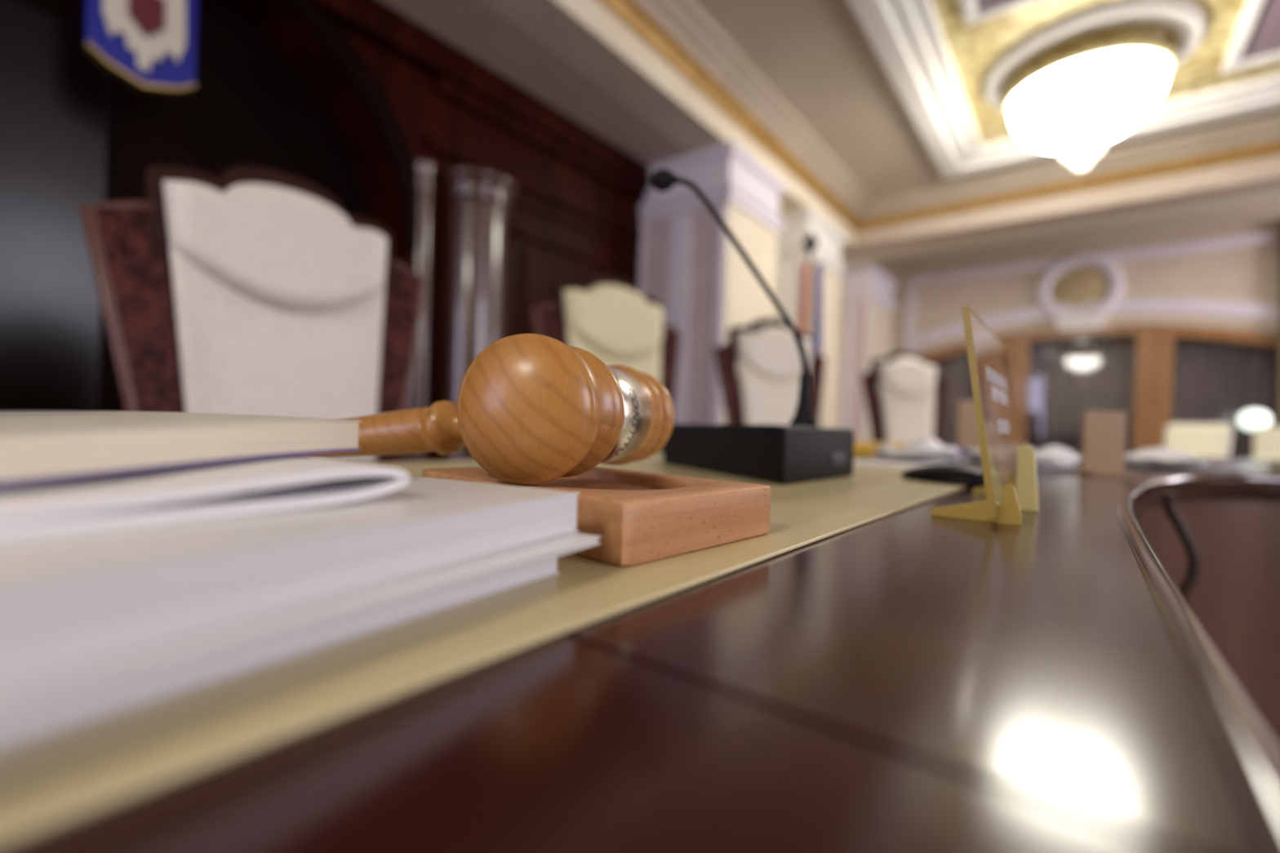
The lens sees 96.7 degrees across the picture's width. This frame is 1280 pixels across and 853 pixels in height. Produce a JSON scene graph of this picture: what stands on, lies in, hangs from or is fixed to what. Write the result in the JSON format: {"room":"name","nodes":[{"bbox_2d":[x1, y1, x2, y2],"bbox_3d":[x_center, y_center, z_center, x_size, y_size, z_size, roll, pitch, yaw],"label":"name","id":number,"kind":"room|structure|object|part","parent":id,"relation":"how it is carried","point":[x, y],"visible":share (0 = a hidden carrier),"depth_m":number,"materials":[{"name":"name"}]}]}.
{"room":"courtroom","nodes":[
{"label":"courtroom","id":0,"kind":"room"},
{"bbox_2d":[0,0,649,455],"bbox_3d":[-2.656,-0.718,1.445,0.500,2.900,8.200,2,0,38],"label":"wall","id":1,"kind":"structure","parent":0,"point":[340,97],"depth_m":2.72,"materials":[{"name":"brown wood"}]},
{"bbox_3d":[-2.463,-0.522,1.970,0.066,2.113,0.890,2,0,38],"label":"niche panel","id":2,"kind":"part","parent":1,"relation":"part of","materials":[{"name":"black"}]},
{"bbox_2d":[84,0,197,94],"bbox_3d":[-1.842,-1.526,2.116,0.078,0.533,0.310,2,0,38],"label":"banner","id":3,"kind":"object","parent":1,"relation":"attached to","point":[148,45],"depth_m":2.10,"materials":[{"name":"blue fabric"}]},
{"bbox_3d":[-1.869,-1.547,2.137,0.050,1.207,2.414,2,0,38],"label":"arch moulding","id":4,"kind":"part","parent":1,"relation":"part of","materials":[{"name":"black wood"}]},
{"bbox_3d":[-2.470,-1.980,1.307,0.100,0.250,8.180,2,0,38],"label":"wall cornice","id":5,"kind":"part","parent":1,"relation":"part of","materials":[{"name":"brown wood"}]},
{"bbox_3d":[-0.580,-1.378,3.799,0.050,0.360,1.850,2,0,38],"label":"panel rail","id":6,"kind":"part","parent":1,"relation":"part of","materials":[{"name":"brown wood"}]},
{"bbox_2d":[380,0,691,166],"bbox_3d":[-2.341,-2.133,1.316,1.284,0.058,8.350,2,0,38],"label":"soffit","id":7,"kind":"structure","parent":1,"relation":"attached to","point":[473,27],"depth_m":3.31,"materials":[{"name":"paint"}]},
{"bbox_3d":[-0.451,-0.329,4.031,0.020,1.613,1.000,2,0,38],"label":"wall panel","id":8,"kind":"part","parent":1,"relation":"part of","materials":[{"name":"brown wood"}]},
{"bbox_2d":[835,247,873,428],"bbox_3d":[1.891,-0.784,7.158,0.950,3.213,4.800,2,0,38],"label":"wall","id":9,"kind":"structure","parent":0,"point":[868,262],"depth_m":7.20,"materials":[{"name":"beige paint"}]},
{"bbox_2d":[480,0,872,248],"bbox_3d":[-0.982,-2.264,2.034,0.560,0.390,10.950,2,0,38],"label":"crown molding","id":10,"kind":"structure","parent":9,"relation":"attached to","point":[666,61],"depth_m":3.61,"materials":[{"name":"beige paint"}]},
{"bbox_3d":[-0.939,-2.383,2.003,0.460,0.150,10.950,2,0,38],"label":"crown","id":11,"kind":"part","parent":10,"relation":"part of","materials":[{"name":"paint"}]},
{"bbox_2d":[886,221,1279,355],"bbox_3d":[6.052,-0.681,7.092,7.600,3.233,0.390,2,0,38],"label":"wall","id":12,"kind":"structure","parent":0,"point":[1227,278],"depth_m":7.10,"materials":[{"name":"paint"}]},
{"bbox_2d":[918,324,1278,458],"bbox_3d":[5.643,-0.343,7.329,3.900,1.873,0.210,2,0,38],"label":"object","id":13,"kind":"structure","parent":12,"relation":"in","point":[1160,375],"depth_m":6.98,"materials":[{"name":"brown wood"}]},
{"bbox_3d":[4.575,-0.347,8.172,0.980,1.634,0.008,2,0,38],"label":"pane","id":14,"kind":"part","parent":13,"relation":"part of","materials":[{"name":"clear glass"}]},
{"bbox_3d":[5.082,-0.357,7.747,0.340,1.725,0.180,2,0,38],"label":"post","id":15,"kind":"part","parent":13,"relation":"part of","materials":[{"name":"brown wood"}]},
{"bbox_3d":[5.652,-0.343,7.333,1.070,1.693,0.008,2,0,38],"label":"pane","id":16,"kind":"part","parent":13,"relation":"part of","materials":[{"name":"clear glass"}]},
{"bbox_3d":[5.643,-0.343,7.329,3.900,1.873,0.210,2,0,38],"label":"frame","id":17,"kind":"part","parent":13,"relation":"part of","materials":[{"name":"brown wood"}]},
{"bbox_3d":[6.194,-0.321,6.881,0.340,1.724,0.180,2,0,38],"label":"post","id":18,"kind":"part","parent":13,"relation":"part of","materials":[{"name":"brown wood"}]},
{"bbox_3d":[6.724,-0.279,6.498,0.970,1.632,0.008,2,0,38],"label":"pane","id":19,"kind":"part","parent":13,"relation":"part of","materials":[{"name":"clear glass"}]},
{"bbox_2d":[1275,288,1279,426],"bbox_3d":[7.118,-0.636,6.053,0.440,3.213,0.120,2,0,38],"label":"pilaster","id":20,"kind":"object","parent":12,"relation":"attached to","point":[1277,388],"visible":0.33,"depth_m":6.18,"materials":[{"name":"brown"}]},
{"bbox_3d":[1.910,-2.470,1.783,7.900,0.100,14.300,2,0,38],"label":"ceiling","id":21,"kind":"structure","parent":0,"visible":0},
{"bbox_2d":[693,0,1279,273],"bbox_3d":[1.908,-2.390,1.783,7.900,0.060,14.300,2,0,38],"label":"ceiling","id":22,"kind":"structure","parent":21,"relation":"attached to","point":[817,56],"depth_m":4.39,"materials":[{"name":"paint"}]},
{"bbox_2d":[854,115,1279,253],"bbox_3d":[4.878,-2.119,4.435,6.260,0.390,0.560,2,0,38],"label":"crown molding","id":23,"kind":"structure","parent":22,"relation":"attached to","point":[1242,158],"depth_m":5.05,"materials":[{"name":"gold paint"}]},
{"bbox_2d":[840,188,1279,264],"bbox_3d":[4.825,-1.965,5.025,7.060,0.069,0.330,2,0,38],"label":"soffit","id":24,"kind":"structure","parent":23,"relation":"attached to","point":[852,255],"depth_m":5.51,"materials":[{"name":"beige paint"}]},
{"bbox_2d":[958,0,1039,26],"bbox_3d":[1.107,-2.409,1.381,1.150,0.040,4.200,2,0,38],"label":"ceiling panel","id":25,"kind":"object","parent":21,"relation":"attached to","point":[973,11],"visible":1,"depth_m":3.24,"materials":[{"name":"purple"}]},
{"bbox_3d":[1.107,-2.421,1.380,1.030,0.015,4.080,2,0,38],"label":"panel","id":26,"kind":"part","parent":25,"relation":"part of","materials":[{"name":"grey"}]},
{"bbox_2d":[848,0,1279,179],"bbox_3d":[1.491,-2.371,0.092,4.280,0.120,9.920,2,0,38],"label":"trim","id":27,"kind":"structure","parent":21,"relation":"attached to","point":[907,37],"depth_m":4.03,"materials":[{"name":"white paint"}]},
{"bbox_2d":[984,0,1205,111],"bbox_3d":[2.913,-2.359,3.725,1.120,0.070,1.120,2,0,38],"label":"medallion","id":28,"kind":"object","parent":21,"relation":"attached to","point":[1180,24],"visible":0.54,"depth_m":3.41,"materials":[{"name":"white paint"}]},
{"bbox_2d":[1003,39,1177,170],"bbox_3d":[2.904,-2.029,3.727,0.890,0.690,0.888,2,0,38],"label":"chandelier","id":29,"kind":"object","parent":28,"relation":"hanging from","point":[1075,104],"visible":1,"depth_m":3.50,"materials":[{"name":"white glass"}]},
{"bbox_2d":[931,0,1279,144],"bbox_3d":[1.492,-2.424,0.092,3.680,0.025,9.320,2,0,38],"label":"ceiling panel","id":30,"kind":"object","parent":21,"relation":"attached to","point":[974,49],"depth_m":3.60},
{"bbox_2d":[1220,0,1279,74],"bbox_3d":[4.301,-2.330,2.644,2.100,0.040,1.220,2,0,38],"label":"ceiling panel","id":31,"kind":"object","parent":21,"relation":"attached to","point":[1255,41],"visible":1,"depth_m":3.43,"materials":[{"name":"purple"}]},
{"bbox_3d":[4.301,-2.342,2.644,1.980,0.015,1.100,2,0,38],"label":"panel","id":32,"kind":"part","parent":31,"relation":"part of","materials":[{"name":"grey"}]},
{"bbox_3d":[1.972,0.905,1.999,7.900,0.100,14.800,2,0,38],"label":"floor","id":33,"kind":"structure","parent":0,"visible":0},
{"bbox_2d":[79,165,426,457],"bbox_3d":[-0.577,0.131,1.040,0.581,1.326,0.640,2,0,42],"label":"chair","id":34,"kind":"object","parent":33,"relation":"on","point":[288,302],"visible":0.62,"depth_m":1.10,"materials":[{"name":"beige leather"}]},
{"bbox_2d":[406,156,435,455],"bbox_3d":[-1.192,-0.329,3.062,0.128,2.183,0.130,2,0,38],"label":"column","id":35,"kind":"structure","parent":33,"relation":"on","point":[424,168],"depth_m":3.02,"materials":[{"name":"grey stone"}]},
{"bbox_2d":[438,165,518,453],"bbox_3d":[-0.980,-0.324,3.328,0.484,2.183,0.494,2,0,38],"label":"column","id":36,"kind":"structure","parent":33,"relation":"on","point":[479,200],"depth_m":3.16,"materials":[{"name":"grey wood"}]},
{"bbox_2d":[530,273,681,448],"bbox_3d":[0.045,0.143,1.768,0.640,1.326,0.580,1,0,-38],"label":"chair","id":37,"kind":"object","parent":33,"relation":"on","point":[606,316],"visible":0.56,"depth_m":1.89,"materials":[{"name":"beige leather"}]},
{"bbox_2d":[0,448,1279,852],"bbox_3d":[1.127,0.461,0.098,3.120,0.764,3.050,2,0,38],"label":"desk","id":38,"kind":"object","parent":33,"relation":"on","point":[910,680],"visible":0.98,"depth_m":0.10,"materials":[{"name":"brown wood"}]},
{"bbox_2d":[0,453,968,844],"bbox_3d":[-0.078,0.046,0.472,0.540,0.002,1.250,2,0,38],"label":"desk mat","id":39,"kind":"object","parent":38,"relation":"on","point":[47,780],"visible":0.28,"depth_m":0.12,"materials":[{"name":"beige leather"}]},
{"bbox_2d":[0,556,559,749],"bbox_3d":[-0.193,0.039,0.116,0.205,0.010,0.300,2,0,33],"label":"booklet","id":40,"kind":"object","parent":39,"relation":"on","point":[28,726],"visible":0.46,"depth_m":0.11,"materials":[{"name":"white paper"}]},
{"bbox_2d":[0,532,600,719],"bbox_3d":[-0.175,0.033,0.106,0.200,0.003,0.300,2,0,31],"label":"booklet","id":41,"kind":"object","parent":40,"relation":"on","point":[20,699],"visible":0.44,"depth_m":0.10,"materials":[{"name":"white paper"}]},
{"bbox_2d":[0,475,580,688],"bbox_3d":[-0.179,0.025,0.105,0.200,0.013,0.300,2,0,28],"label":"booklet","id":42,"kind":"object","parent":41,"relation":"on","point":[69,600],"visible":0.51,"depth_m":0.10,"materials":[{"name":"white paper"}]},
{"bbox_2d":[0,455,409,537],"bbox_3d":[-0.204,0.012,0.104,0.150,0.010,0.261,2,0,38],"label":"brochure","id":43,"kind":"object","parent":42,"relation":"on","point":[247,486],"visible":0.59,"depth_m":0.13,"materials":[{"name":"white paper"}]},
{"bbox_2d":[0,410,361,487],"bbox_3d":[-0.210,0.003,0.113,0.150,0.017,0.240,2,0,20],"label":"book","id":44,"kind":"object","parent":43,"relation":"on","point":[41,446],"visible":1,"depth_m":0.14,"materials":[{"name":"beige paper"}]},
{"bbox_2d":[0,410,111,414],"bbox_3d":[-0.185,-0.003,0.144,0.025,0.004,0.075,2,0,20],"label":"print","id":45,"kind":"object","parent":44,"relation":"on","point":[62,412],"depth_m":0.17,"materials":[{"name":"grey paper"}]},
{"bbox_2d":[422,466,770,566],"bbox_3d":[-0.027,0.036,0.282,0.153,0.023,0.098,2,0,43],"label":"block","id":46,"kind":"object","parent":39,"relation":"on","point":[639,517],"visible":0.59,"depth_m":0.23,"materials":[{"name":"brown wood"}]},
{"bbox_2d":[299,333,674,484],"bbox_3d":[-0.173,-0.002,0.352,0.363,0.083,0.189,2,0,15],"label":"gavel","id":47,"kind":"object","parent":46,"relation":"on","point":[530,409],"visible":0.94,"depth_m":0.23,"materials":[{"name":"brown wood"}]},
{"bbox_3d":[-0.198,0.011,0.358,0.313,0.057,0.033,2,0,15],"label":"handle","id":48,"kind":"part","parent":47,"relation":"part of","materials":[{"name":"brown wood"}]},
{"bbox_2d":[650,168,854,484],"bbox_3d":[0.132,-0.109,0.657,0.222,0.318,0.279,2,0,38],"label":"microphone","id":49,"kind":"object","parent":39,"relation":"on","point":[801,451],"visible":0.99,"depth_m":0.57,"materials":[{"name":"black plastic"}]},
{"bbox_3d":[0.125,-0.001,0.582,0.057,0.001,0.128,1,0,-23],"label":"control panel","id":50,"kind":"part","parent":49,"relation":"part of","materials":[{"name":"black plastic"}]},
{"bbox_2d":[831,452,846,465],"bbox_3d":[0.200,0.032,0.572,0.001,0.012,0.037,2,0,41],"label":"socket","id":51,"kind":"object","parent":49,"relation":"attached to","point":[837,458],"depth_m":0.57,"materials":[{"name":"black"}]},
{"bbox_2d":[853,459,941,467],"bbox_3d":[0.337,0.053,0.842,0.192,0.001,0.114,2,0,28],"label":"paper sheet","id":52,"kind":"object","parent":39,"relation":"on","point":[879,463],"visible":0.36,"depth_m":0.82,"materials":[{"name":"white paper"}]},
{"bbox_2d":[900,464,984,486],"bbox_3d":[0.310,0.046,0.576,0.068,0.017,0.104,1,0,-10],"label":"computer mouse","id":53,"kind":"object","parent":39,"relation":"on","point":[951,474],"visible":0.91,"depth_m":0.55,"materials":[{"name":"black plastic"}]},
{"bbox_2d":[853,441,964,455],"bbox_3d":[0.560,0.049,1.274,0.260,0.020,0.240,2,0,38],"label":"folder","id":54,"kind":"object","parent":38,"relation":"on","point":[860,447],"visible":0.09,"depth_m":1.20,"materials":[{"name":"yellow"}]},
{"bbox_2d":[871,435,972,463],"bbox_3d":[0.471,0.037,0.964,0.146,0.042,0.161,2,0,18],"label":"papers","id":55,"kind":"object","parent":38,"relation":"on","point":[931,450],"visible":1,"depth_m":0.96,"materials":[{"name":"white paper"}]},
{"bbox_2d":[955,400,979,454],"bbox_3d":[0.764,0.003,1.306,0.070,0.125,0.040,2,0,0],"label":"card stand","id":56,"kind":"object","parent":38,"relation":"on","point":[966,427],"visible":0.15,"depth_m":1.30,"materials":[{"name":"brown wood"}]},
{"bbox_2d":[931,305,1039,524],"bbox_3d":[0.278,-0.006,0.434,0.050,0.126,0.273,2,0,38],"label":"name plate","id":57,"kind":"object","parent":38,"relation":"on","point":[1009,468],"visible":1,"depth_m":0.36,"materials":[{"name":"gold plastic"}]},
{"bbox_3d":[0.278,-0.008,0.434,0.020,0.119,0.270,2,0,38],"label":"panel","id":58,"kind":"part","parent":57,"relation":"part of","materials":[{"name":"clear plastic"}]},
{"bbox_2d":[958,446,1035,457],"bbox_3d":[0.707,0.046,1.097,0.162,0.034,0.177,2,0,33],"label":"papers","id":59,"kind":"object","parent":38,"relation":"on","point":[971,453],"visible":0.16,"depth_m":1.12,"materials":[{"name":"white paper"}]},
{"bbox_2d":[1035,444,1080,468],"bbox_3d":[0.609,0.045,0.881,0.121,0.034,0.121,1,0,-42],"label":"papers","id":60,"kind":"object","parent":38,"relation":"on","point":[1055,455],"visible":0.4,"depth_m":0.86,"materials":[{"name":"white paper"}]},
{"bbox_2d":[1071,410,1135,475],"bbox_3d":[0.625,0.022,0.768,0.056,0.085,0.040,2,0,0],"label":"card stand","id":61,"kind":"object","parent":38,"relation":"on","point":[1103,442],"visible":1,"depth_m":0.77,"materials":[{"name":"brown wood"}]},
{"bbox_3d":[0.625,0.021,0.768,0.056,0.082,0.006,2,0,0],"label":"panel","id":62,"kind":"part","parent":61,"relation":"part of","materials":[{"name":"brown wood"}]},
{"bbox_2d":[1161,492,1200,600],"bbox_3d":[0.626,0.450,0.670,0.065,0.746,0.047,1,0,-24],"label":"cable","id":63,"kind":"object","parent":38,"relation":"attached to","point":[1193,569],"visible":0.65,"depth_m":0.65,"materials":[{"name":"grey rubber"}]},
{"bbox_2d":[1124,447,1254,470],"bbox_3d":[0.929,0.054,1.000,0.155,0.032,0.155,2,0,14],"label":"papers","id":64,"kind":"object","parent":38,"relation":"on","point":[1166,456],"visible":0.89,"depth_m":0.99,"materials":[{"name":"white paper"}]},
{"bbox_3d":[1.095,0.475,0.194,3.260,0.733,1.336,2,0,-5],"label":"panel","id":65,"kind":"part","parent":38,"relation":"part of","materials":[{"name":"brown wood"}]},
{"bbox_2d":[638,139,786,425],"bbox_3d":[0.539,-0.626,4.704,0.940,2.853,0.930,2,0,38],"label":"pilaster","id":66,"kind":"object","parent":33,"relation":"on","point":[705,288],"visible":0.57,"depth_m":4.30,"materials":[{"name":"beige paint"}]},
{"bbox_2d":[713,318,826,427],"bbox_3d":[0.701,0.157,2.450,0.640,1.326,0.581,1,0,-22],"label":"chair","id":67,"kind":"object","parent":33,"relation":"on","point":[766,351],"visible":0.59,"depth_m":2.59,"materials":[{"name":"beige leather"}]},
{"bbox_2d":[774,208,846,427],"bbox_3d":[1.611,-0.604,5.853,0.620,2.853,1.000,2,0,38],"label":"pilaster","id":68,"kind":"object","parent":33,"relation":"on","point":[791,254],"visible":0.36,"depth_m":5.56,"materials":[{"name":"beige paint"}]},
{"bbox_2d":[799,229,822,427],"bbox_3d":[1.450,-0.443,4.945,0.320,2.533,0.320,2,0,38],"label":"flag","id":69,"kind":"object","parent":33,"relation":"on","point":[811,278],"visible":0.29,"depth_m":4.90,"materials":[{"name":"multicoloured fabric"}]},
{"bbox_2d":[840,263,897,442],"bbox_3d":[2.946,-0.578,7.601,0.580,2.853,1.100,2,0,38],"label":"pilaster","id":70,"kind":"object","parent":33,"relation":"on","point":[868,305],"visible":0.52,"depth_m":7.16,"materials":[{"name":"beige paint"}]},
{"bbox_2d":[860,351,948,444],"bbox_3d":[1.744,0.180,3.442,0.640,1.326,0.580,1,0,-10],"label":"chair","id":71,"kind":"object","parent":33,"relation":"on","point":[910,406],"visible":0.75,"depth_m":3.62,"materials":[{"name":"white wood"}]},
{"bbox_2d":[1164,423,1232,457],"bbox_3d":[4.184,0.436,4.378,0.632,0.930,0.480,1,0,-30],"label":"armchair","id":72,"kind":"object","parent":33,"relation":"on","point":[1199,440],"visible":0.14,"depth_m":4.44,"materials":[{"name":"beige leather"}]},
{"bbox_2d":[1237,409,1271,458],"bbox_3d":[6.457,0.387,5.994,0.280,1.133,0.280,2,0,38],"label":"floor lamp","id":73,"kind":"object","parent":33,"relation":"on","point":[1250,420],"visible":0.6,"depth_m":5.93,"materials":[{"name":"white glass"}]},
{"bbox_3d":[6.469,-0.070,5.991,0.240,0.220,0.240,2,0,38],"label":"globe","id":74,"kind":"part","parent":73,"relation":"part of","materials":[{"name":"white glass"}]},
{"bbox_2d":[1252,426,1279,460],"bbox_3d":[5.071,0.460,4.506,0.632,0.930,0.480,1,0,-34],"label":"armchair","id":75,"kind":"object","parent":33,"relation":"on","point":[1266,439],"visible":0.21,"depth_m":4.69,"materials":[{"name":"beige leather"}]}
]}

